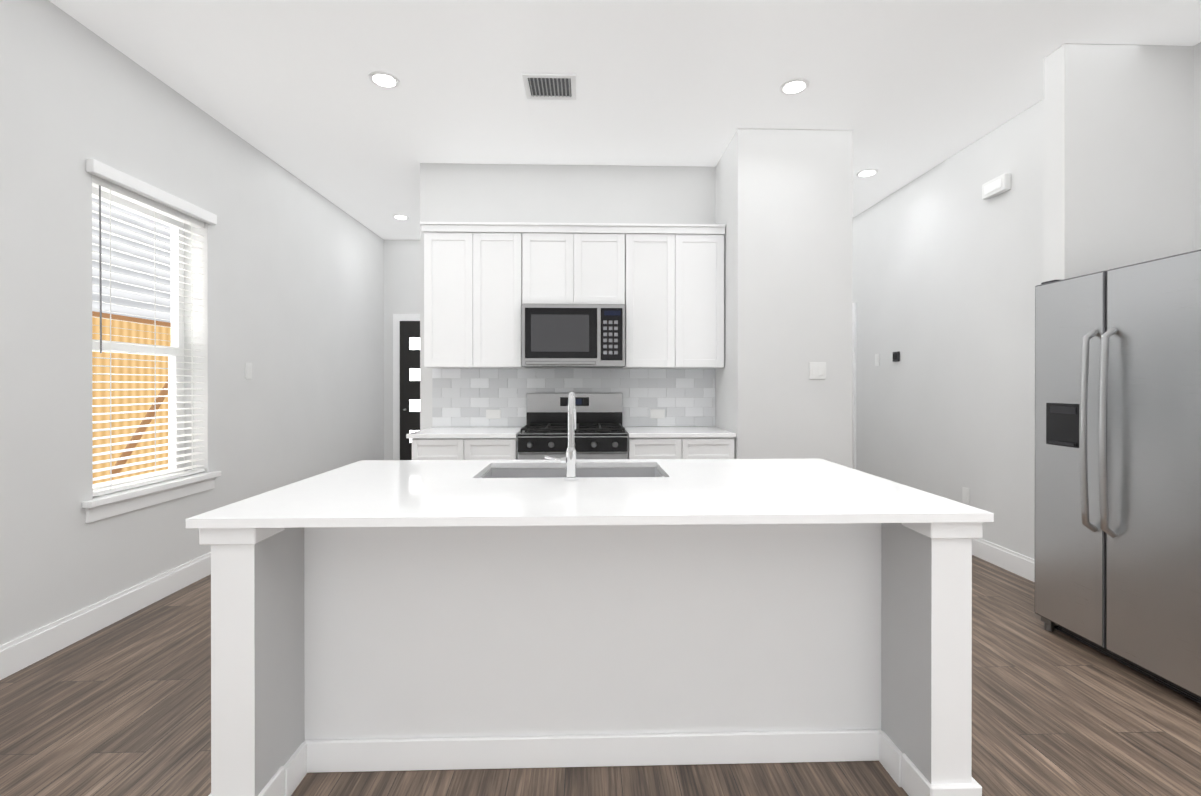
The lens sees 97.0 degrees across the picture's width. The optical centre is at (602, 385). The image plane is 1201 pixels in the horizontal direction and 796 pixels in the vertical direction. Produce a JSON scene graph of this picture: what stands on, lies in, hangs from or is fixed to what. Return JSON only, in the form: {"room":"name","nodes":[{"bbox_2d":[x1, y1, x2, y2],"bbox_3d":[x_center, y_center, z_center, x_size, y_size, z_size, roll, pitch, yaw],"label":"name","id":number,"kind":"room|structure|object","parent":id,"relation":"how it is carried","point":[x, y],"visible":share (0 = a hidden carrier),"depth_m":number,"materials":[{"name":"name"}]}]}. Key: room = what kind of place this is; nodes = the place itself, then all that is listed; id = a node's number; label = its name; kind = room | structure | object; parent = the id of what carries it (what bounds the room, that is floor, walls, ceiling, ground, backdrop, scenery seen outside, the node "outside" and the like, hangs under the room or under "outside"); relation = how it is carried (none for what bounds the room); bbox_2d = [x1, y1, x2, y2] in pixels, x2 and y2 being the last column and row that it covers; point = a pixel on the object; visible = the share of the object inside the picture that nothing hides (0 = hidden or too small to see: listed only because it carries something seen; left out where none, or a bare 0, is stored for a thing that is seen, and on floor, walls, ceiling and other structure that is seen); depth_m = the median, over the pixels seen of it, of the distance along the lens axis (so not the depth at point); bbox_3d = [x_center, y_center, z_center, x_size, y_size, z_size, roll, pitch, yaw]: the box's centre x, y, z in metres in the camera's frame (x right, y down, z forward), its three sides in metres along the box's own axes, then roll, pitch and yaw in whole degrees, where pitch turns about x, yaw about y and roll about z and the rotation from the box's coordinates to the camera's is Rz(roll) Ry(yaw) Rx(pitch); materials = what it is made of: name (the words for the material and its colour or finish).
{"room":"kitchen","nodes":[
{"label":"kitchen","id":0,"kind":"room"},
{"bbox_2d":[0,555,1200,795],"bbox_3d":[0.306,1.304,1.470,6.160,0.100,10.810,0,0,-2],"label":"floor","id":1,"kind":"structure","parent":0,"point":[122,707],"depth_m":1.92,"materials":[{"name":"brown wood"}]},
{"bbox_2d":[410,430,481,459],"bbox_3d":[-1.126,0.807,3.998,0.425,0.886,0.606,0,0,-2],"label":"base cabinet","id":2,"kind":"object","parent":1,"relation":"on","point":[431,444],"depth_m":3.70,"materials":[{"name":"paint"}]},
{"bbox_2d":[474,430,520,459],"bbox_3d":[-0.824,0.807,4.007,0.425,0.886,0.606,0,0,-2],"label":"base cabinet","id":3,"kind":"object","parent":1,"relation":"on","point":[491,444],"depth_m":3.71,"materials":[{"name":"paint"}]},
{"bbox_2d":[517,393,627,459],"bbox_3d":[-0.217,0.654,3.986,0.772,1.190,0.670,0,0,-2],"label":"range","id":4,"kind":"object","parent":1,"relation":"on","point":[600,432],"visible":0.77,"depth_m":3.96,"materials":[{"name":"silver metal"}]},
{"bbox_2d":[199,462,982,795],"bbox_3d":[-0.024,0.819,2.019,2.194,0.870,1.068,0,0,-2],"label":"kitchen island","id":5,"kind":"object","parent":1,"relation":"on","point":[406,614],"depth_m":1.75,"materials":[{"name":"white wood"}]},
{"bbox_2d":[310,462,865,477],"bbox_3d":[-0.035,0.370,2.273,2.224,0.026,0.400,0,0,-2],"label":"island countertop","id":6,"kind":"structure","parent":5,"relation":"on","point":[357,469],"depth_m":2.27,"materials":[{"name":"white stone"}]},
{"bbox_2d":[545,391,578,480],"bbox_3d":[-0.159,0.190,2.117,0.129,0.336,0.251,0,0,-2],"label":"faucet","id":7,"kind":"object","parent":6,"relation":"on","point":[569,459],"visible":1,"depth_m":2.01,"materials":[{"name":"silver metal"}]},
{"bbox_2d":[186,474,993,529],"bbox_3d":[-0.020,0.371,1.768,2.224,0.026,0.610,0,0,-2],"label":"island countertop","id":8,"kind":"structure","parent":5,"relation":"on","point":[683,499],"depth_m":1.63,"materials":[{"name":"white stone"}]},
{"bbox_2d":[480,468,663,477],"bbox_3d":[-0.127,0.486,2.271,0.830,0.204,0.460,0,0,-2],"label":"sink","id":9,"kind":"object","parent":8,"relation":"in","point":[558,472],"visible":0.04,"depth_m":2.46,"materials":[{"name":"silver metal"}]},
{"bbox_2d":[625,430,693,458],"bbox_3d":[0.393,0.807,4.042,0.437,0.886,0.606,0,0,-2],"label":"base cabinet","id":10,"kind":"object","parent":1,"relation":"on","point":[644,442],"depth_m":3.74,"materials":[{"name":"paint"}]},
{"bbox_2d":[686,426,735,458],"bbox_3d":[0.708,0.807,4.052,0.437,0.886,0.606,0,0,-2],"label":"base cabinet","id":11,"kind":"object","parent":1,"relation":"on","point":[710,442],"depth_m":3.75,"materials":[{"name":"paint"}]},
{"bbox_2d":[1035,249,1200,703],"bbox_3d":[2.631,0.359,2.345,0.861,1.787,0.897,0,0,-2],"label":"refrigerator","id":12,"kind":"object","parent":1,"relation":"on","point":[1118,464],"visible":1,"depth_m":2.31,"materials":[{"name":"silver metal"}]},
{"bbox_2d":[0,0,1200,645],"bbox_3d":[0.306,-0.271,1.467,6.160,3.050,10.810,0,0,-2],"label":"wall","id":13,"kind":"structure","parent":0,"point":[938,272],"depth_m":3.72,"materials":[{"name":"paint"}]},
{"bbox_2d":[0,552,210,679],"bbox_3d":[-2.544,1.184,1.386,0.016,0.140,10.370,0,0,-2],"label":"baseboard","id":14,"kind":"structure","parent":13,"relation":"attached to","point":[23,652],"depth_m":2.69,"materials":[{"name":"paint"}]},
{"bbox_2d":[82,159,220,522],"bbox_3d":[-2.678,-0.226,3.105,0.250,1.825,0.940,0,0,-2],"label":"window","id":15,"kind":"structure","parent":13,"relation":"in","point":[125,191],"depth_m":3.10,"materials":[{"name":"plastic"}]},
{"bbox_2d":[245,362,251,378],"bbox_3d":[-2.622,-0.110,3.937,0.009,0.120,0.075,0,0,-2],"label":"light switch","id":16,"kind":"object","parent":13,"relation":"attached to","point":[248,370],"visible":1,"depth_m":3.93,"materials":[{"name":"white plastic"}]},
{"bbox_2d":[393,314,419,459],"bbox_3d":[-2.038,0.180,6.540,1.090,2.130,0.090,0,0,-2],"label":"front door","id":17,"kind":"structure","parent":13,"relation":"in","point":[406,373],"depth_m":6.53,"materials":[{"name":"paint"}]},
{"bbox_2d":[420,221,483,367],"bbox_3d":[-1.131,-0.670,4.143,0.424,1.062,0.329,0,0,-2],"label":"upper cabinet","id":18,"kind":"object","parent":13,"relation":"attached to","point":[453,251],"depth_m":3.98,"materials":[{"name":"paint"}]},
{"bbox_2d":[484,222,531,368],"bbox_3d":[-0.795,-0.670,4.153,0.487,1.062,0.329,0,0,-2],"label":"upper cabinet","id":19,"kind":"object","parent":13,"relation":"attached to","point":[485,281],"depth_m":3.99,"materials":[{"name":"paint"}]},
{"bbox_2d":[532,225,583,303],"bbox_3d":[-0.387,-0.907,4.165,0.447,0.588,0.329,0,0,-2],"label":"upper cabinet","id":20,"kind":"object","parent":13,"relation":"attached to","point":[557,250],"depth_m":4.01,"materials":[{"name":"paint"}]},
{"bbox_2d":[522,304,624,367],"bbox_3d":[-0.222,-0.375,4.128,0.768,0.464,0.412,0,0,-2],"label":"microwave","id":21,"kind":"object","parent":20,"relation":"attached to","point":[573,335],"visible":1,"depth_m":3.94,"materials":[{"name":"silver metal"}]},
{"bbox_2d":[432,369,714,426],"bbox_3d":[-0.226,0.098,4.333,2.303,0.472,0.008,0,0,-2],"label":"tile backsplash","id":22,"kind":"structure","parent":13,"relation":"attached to","point":[470,397],"depth_m":4.33,"materials":[{"name":"tile"}]},
{"bbox_2d":[486,409,500,418],"bbox_3d":[-0.885,0.231,4.304,0.120,0.075,0.009,0,0,-2],"label":"outlet","id":23,"kind":"object","parent":22,"relation":"attached to","point":[493,413],"visible":1,"depth_m":4.30,"materials":[{"name":"white plastic"}]},
{"bbox_2d":[650,409,664,417],"bbox_3d":[0.447,0.231,4.343,0.120,0.075,0.009,0,0,-2],"label":"outlet","id":24,"kind":"object","parent":22,"relation":"attached to","point":[657,413],"visible":1,"depth_m":4.34,"materials":[{"name":"white plastic"}]},
{"bbox_2d":[584,225,627,304],"bbox_3d":[-0.059,-0.907,4.174,0.447,0.588,0.329,0,0,-2],"label":"upper cabinet","id":25,"kind":"object","parent":13,"relation":"attached to","point":[605,246],"depth_m":4.02,"materials":[{"name":"paint"}]},
{"bbox_2d":[623,225,683,368],"bbox_3d":[0.354,-0.670,4.187,0.500,1.062,0.329,0,0,-2],"label":"upper cabinet","id":26,"kind":"object","parent":13,"relation":"attached to","point":[654,311],"depth_m":4.03,"materials":[{"name":"paint"}]},
{"bbox_2d":[684,225,724,368],"bbox_3d":[0.704,-0.670,4.197,0.436,1.062,0.329,0,0,-2],"label":"upper cabinet","id":27,"kind":"object","parent":13,"relation":"attached to","point":[703,244],"depth_m":4.04,"materials":[{"name":"paint"}]},
{"bbox_2d":[809,362,825,378],"bbox_3d":[1.511,-0.105,3.733,0.120,0.120,0.009,0,0,-2],"label":"light switch","id":28,"kind":"object","parent":13,"relation":"attached to","point":[817,370],"visible":1,"depth_m":3.73,"materials":[{"name":"white plastic"}]},
{"bbox_2d":[852,302,855,469],"bbox_3d":[2.634,0.180,6.153,0.090,2.130,1.020,0,0,-2],"label":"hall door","id":29,"kind":"structure","parent":13,"relation":"in","point":[854,385],"depth_m":5.64,"materials":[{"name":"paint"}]},
{"bbox_2d":[875,354,878,365],"bbox_3d":[2.702,-0.253,5.233,0.009,0.120,0.075,0,0,-2],"label":"light switch","id":30,"kind":"object","parent":13,"relation":"attached to","point":[876,359],"visible":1,"depth_m":5.23,"materials":[{"name":"white plastic"}]},
{"bbox_2d":[893,351,899,361],"bbox_3d":[2.705,-0.267,4.898,0.023,0.090,0.090,0,0,-2],"label":"thermostat","id":31,"kind":"object","parent":13,"relation":"attached to","point":[896,356],"visible":1,"depth_m":4.87,"materials":[{"name":"plastic"}]},
{"bbox_2d":[962,487,969,504],"bbox_3d":[2.738,0.830,4.006,0.009,0.120,0.075,0,0,-2],"label":"outlet","id":32,"kind":"object","parent":13,"relation":"attached to","point":[966,495],"visible":1,"depth_m":4.00,"materials":[{"name":"white plastic"}]},
{"bbox_2d":[982,173,1010,199],"bbox_3d":[2.728,-1.380,3.686,0.047,0.110,0.210,0,0,-2],"label":"door chime","id":33,"kind":"object","parent":13,"relation":"attached to","point":[998,185],"visible":1,"depth_m":3.65,"materials":[{"name":"white plastic"}]},
{"bbox_2d":[972,538,1034,581],"bbox_3d":[2.727,1.179,4.286,0.016,0.140,2.700,0,0,-2],"label":"baseboard","id":34,"kind":"structure","parent":13,"relation":"attached to","point":[1019,564],"depth_m":3.62,"materials":[{"name":"paint"}]},
{"bbox_2d":[49,0,1200,239],"bbox_3d":[0.306,-1.846,1.464,6.160,0.100,10.810,0,0,-2],"label":"ceiling","id":35,"kind":"structure","parent":0,"point":[907,90],"depth_m":3.05,"materials":[{"name":"paint"}]},
{"bbox_2d":[369,71,399,88],"bbox_3d":[-1.283,-1.794,3.123,0.170,0.008,0.170,0,0,-2],"label":"recessed light","id":36,"kind":"object","parent":35,"relation":"in","point":[382,79],"visible":1,"depth_m":3.11,"materials":[{"name":"paint"}]},
{"bbox_2d":[392,214,408,219],"bbox_3d":[-2.158,-1.799,5.678,0.170,0.008,0.170,0,0,-2],"label":"recessed light","id":37,"kind":"object","parent":35,"relation":"in","point":[400,217],"visible":0.98,"depth_m":5.67,"materials":[{"name":"paint"}]},
{"bbox_2d":[522,73,576,99],"bbox_3d":[-0.314,-1.792,3.189,0.310,0.012,0.265,0,0,-2],"label":"ceiling vent","id":38,"kind":"object","parent":35,"relation":"in","point":[549,86],"visible":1,"depth_m":3.18,"materials":[{"name":"metal"}]},
{"bbox_2d":[779,78,808,94],"bbox_3d":[1.151,-1.794,3.194,0.170,0.008,0.170,0,0,-2],"label":"recessed light","id":39,"kind":"object","parent":35,"relation":"in","point":[794,86],"visible":1,"depth_m":3.18,"materials":[{"name":"plastic"}]},
{"bbox_2d":[856,169,877,176],"bbox_3d":[2.239,-1.797,4.497,0.170,0.008,0.170,0,0,-2],"label":"recessed light","id":40,"kind":"object","parent":35,"relation":"in","point":[867,173],"visible":1,"depth_m":4.49,"materials":[{"name":"paint"}]},
{"label":"outside","id":41,"kind":"structure","parent":0,"visible":0},
{"bbox_2d":[92,197,170,483],"bbox_3d":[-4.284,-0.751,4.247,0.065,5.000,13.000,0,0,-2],"label":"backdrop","id":42,"kind":"structure","parent":41,"point":[143,328],"depth_m":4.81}
]}

